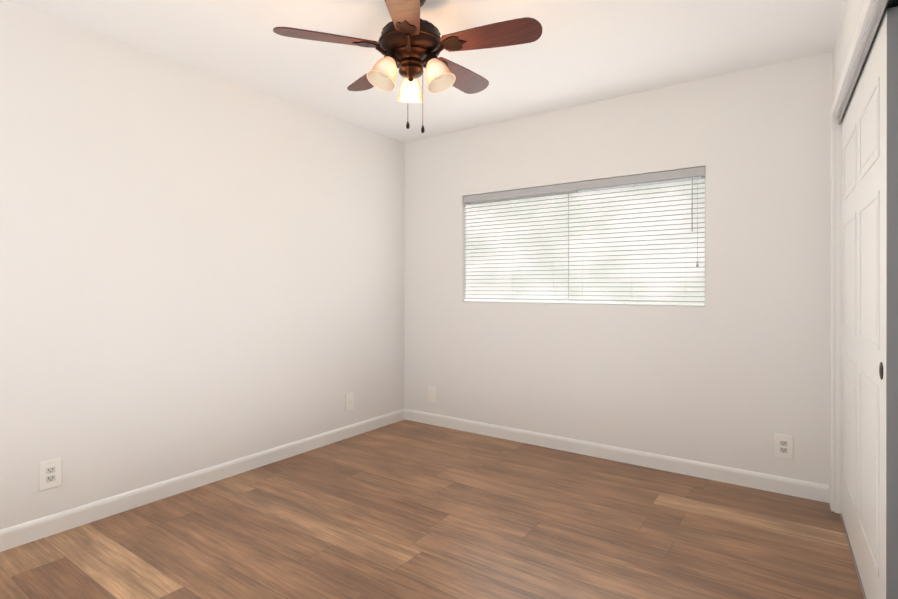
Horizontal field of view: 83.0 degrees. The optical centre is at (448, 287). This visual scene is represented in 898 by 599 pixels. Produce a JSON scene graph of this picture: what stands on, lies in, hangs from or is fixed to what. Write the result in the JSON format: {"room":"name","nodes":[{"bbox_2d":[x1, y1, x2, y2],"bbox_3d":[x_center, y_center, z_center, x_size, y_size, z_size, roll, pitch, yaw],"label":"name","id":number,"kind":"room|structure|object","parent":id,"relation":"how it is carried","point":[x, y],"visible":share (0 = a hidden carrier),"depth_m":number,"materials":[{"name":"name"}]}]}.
{"room":"empty bedroom","nodes":[
{"label":"empty bedroom","id":0,"kind":"room"},
{"bbox_2d":[0,0,404,529],"bbox_3d":[-1.582,-0.057,2.941,0.150,2.440,4.200,0,0,35],"label":"wall","id":1,"kind":"structure","parent":0,"point":[200,269],"depth_m":2.84,"materials":[{"name":"paint"}]},
{"bbox_2d":[39,458,61,490],"bbox_3d":[-1.875,0.878,2.390,0.009,0.132,0.086,0,0,35],"label":"electrical outlet","id":2,"kind":"object","parent":1,"relation":"attached to","point":[50,475],"visible":1,"depth_m":2.39,"materials":[{"name":"white plastic"}]},
{"bbox_2d":[0,409,404,551],"bbox_3d":[-1.515,1.117,2.895,0.014,0.092,3.900,0,0,35],"label":"baseboard","id":3,"kind":"structure","parent":1,"relation":"attached to","point":[31,531],"depth_m":2.83,"materials":[{"name":"white wood"}]},
{"bbox_2d":[345,392,353,410],"bbox_3d":[-0.768,0.887,3.947,0.015,0.132,0.086,0,0,35],"label":"electrical outlet plate","id":4,"kind":"object","parent":1,"relation":"attached to","point":[349,401],"visible":1,"depth_m":3.94,"materials":[{"name":"white plastic"}]},
{"bbox_2d":[5,0,844,142],"bbox_3d":[0.058,-1.306,1.777,4.170,0.060,4.200,0,0,35],"label":"ceiling","id":5,"kind":"structure","parent":0,"point":[579,52],"depth_m":2.68,"materials":[{"name":"paint"}]},
{"bbox_2d":[273,0,541,132],"bbox_3d":[-0.136,-0.969,2.231,1.082,0.613,1.044,0,0,35],"label":"fan","id":6,"kind":"object","parent":5,"relation":"hanging from","point":[410,44],"visible":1,"depth_m":2.11,"materials":[{"name":"brown wood"}]},
{"bbox_2d":[0,420,863,598],"bbox_3d":[0.058,1.194,1.780,4.170,0.060,4.200,0,0,35],"label":"floor","id":7,"kind":"structure","parent":0,"point":[405,509],"depth_m":2.37,"materials":[{"name":"brown wood"}]},
{"bbox_2d":[405,51,832,487],"bbox_3d":[1.290,-0.058,3.387,4.020,2.440,0.150,0,0,35],"label":"wall","id":8,"kind":"structure","parent":0,"point":[734,372],"depth_m":3.22,"materials":[{"name":"paint"}]},
{"bbox_2d":[428,386,435,402],"bbox_3d":[-0.144,0.906,4.304,0.086,0.132,0.015,0,0,35],"label":"outlet","id":9,"kind":"object","parent":8,"relation":"attached to","point":[431,394],"visible":1,"depth_m":4.30,"materials":[{"name":"white plastic"}]},
{"bbox_2d":[468,176,704,305],"bbox_3d":[0.902,-0.315,3.708,1.785,0.862,0.055,0,0,35],"label":"window","id":10,"kind":"structure","parent":8,"relation":"in","point":[542,195],"depth_m":3.70,"materials":[{"name":"white glass"}]},
{"bbox_2d":[463,166,704,305],"bbox_3d":[0.853,-0.316,3.640,1.778,0.854,0.067,0,0,35],"label":"window blinds","id":11,"kind":"object","parent":10,"relation":"attached to","point":[665,262],"visible":0.96,"depth_m":3.53,"materials":[{"name":"grey plastic"}]},
{"bbox_2d":[405,409,828,502],"bbox_3d":[0.835,1.116,3.611,2.992,0.092,0.014,0,0,35],"label":"baseboard","id":12,"kind":"structure","parent":8,"relation":"attached to","point":[785,485],"depth_m":3.31,"materials":[{"name":"white wood"}]},
{"bbox_2d":[775,434,792,459],"bbox_3d":[1.889,0.898,2.867,0.086,0.132,0.009,0,0,35],"label":"electrical outlet","id":13,"kind":"object","parent":8,"relation":"attached to","point":[784,446],"visible":1,"depth_m":2.86,"materials":[{"name":"white plastic"}]},
{"bbox_2d":[833,44,834,99],"bbox_3d":[2.095,-0.057,2.650,0.146,2.440,0.136,0,0,35],"label":"wall","id":14,"kind":"structure","parent":0,"point":[834,72],"depth_m":2.66,"materials":[{"name":"paint"}]},
{"bbox_2d":[835,0,875,101],"bbox_3d":[1.095,-1.080,1.092,0.302,0.390,3.573,0,0,35],"label":"wall","id":15,"kind":"structure","parent":0,"point":[851,12],"depth_m":2.24,"materials":[{"name":"paint"}]},
{"bbox_2d":[830,0,881,513],"bbox_3d":[1.085,0.113,1.096,0.320,2.104,3.683,0,0,35],"label":"trim","id":16,"kind":"structure","parent":15,"relation":"attached to","point":[867,14],"depth_m":2.62,"materials":[{"name":"white wood"}]},
{"bbox_2d":[838,0,897,598],"bbox_3d":[1.084,0.146,1.100,0.253,2.038,3.545,0,0,35],"label":"track","id":17,"kind":"object","parent":15,"relation":"attached to","point":[885,5],"visible":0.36,"depth_m":1.91,"materials":[{"name":"silver metal"}]},
{"bbox_2d":[841,6,897,598],"bbox_3d":[1.688,0.152,2.070,0.089,2.008,1.257,0,0,35],"label":"closet door","id":18,"kind":"structure","parent":17,"relation":"attached to","point":[869,345],"depth_m":1.77,"materials":[{"name":"white wood"}]},
{"label":"outside","id":19,"kind":"structure","parent":0,"visible":0},
{"bbox_2d":[478,177,700,240],"bbox_3d":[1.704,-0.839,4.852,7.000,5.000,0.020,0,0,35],"label":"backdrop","id":20,"kind":"structure","parent":19,"point":[613,197],"depth_m":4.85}
]}

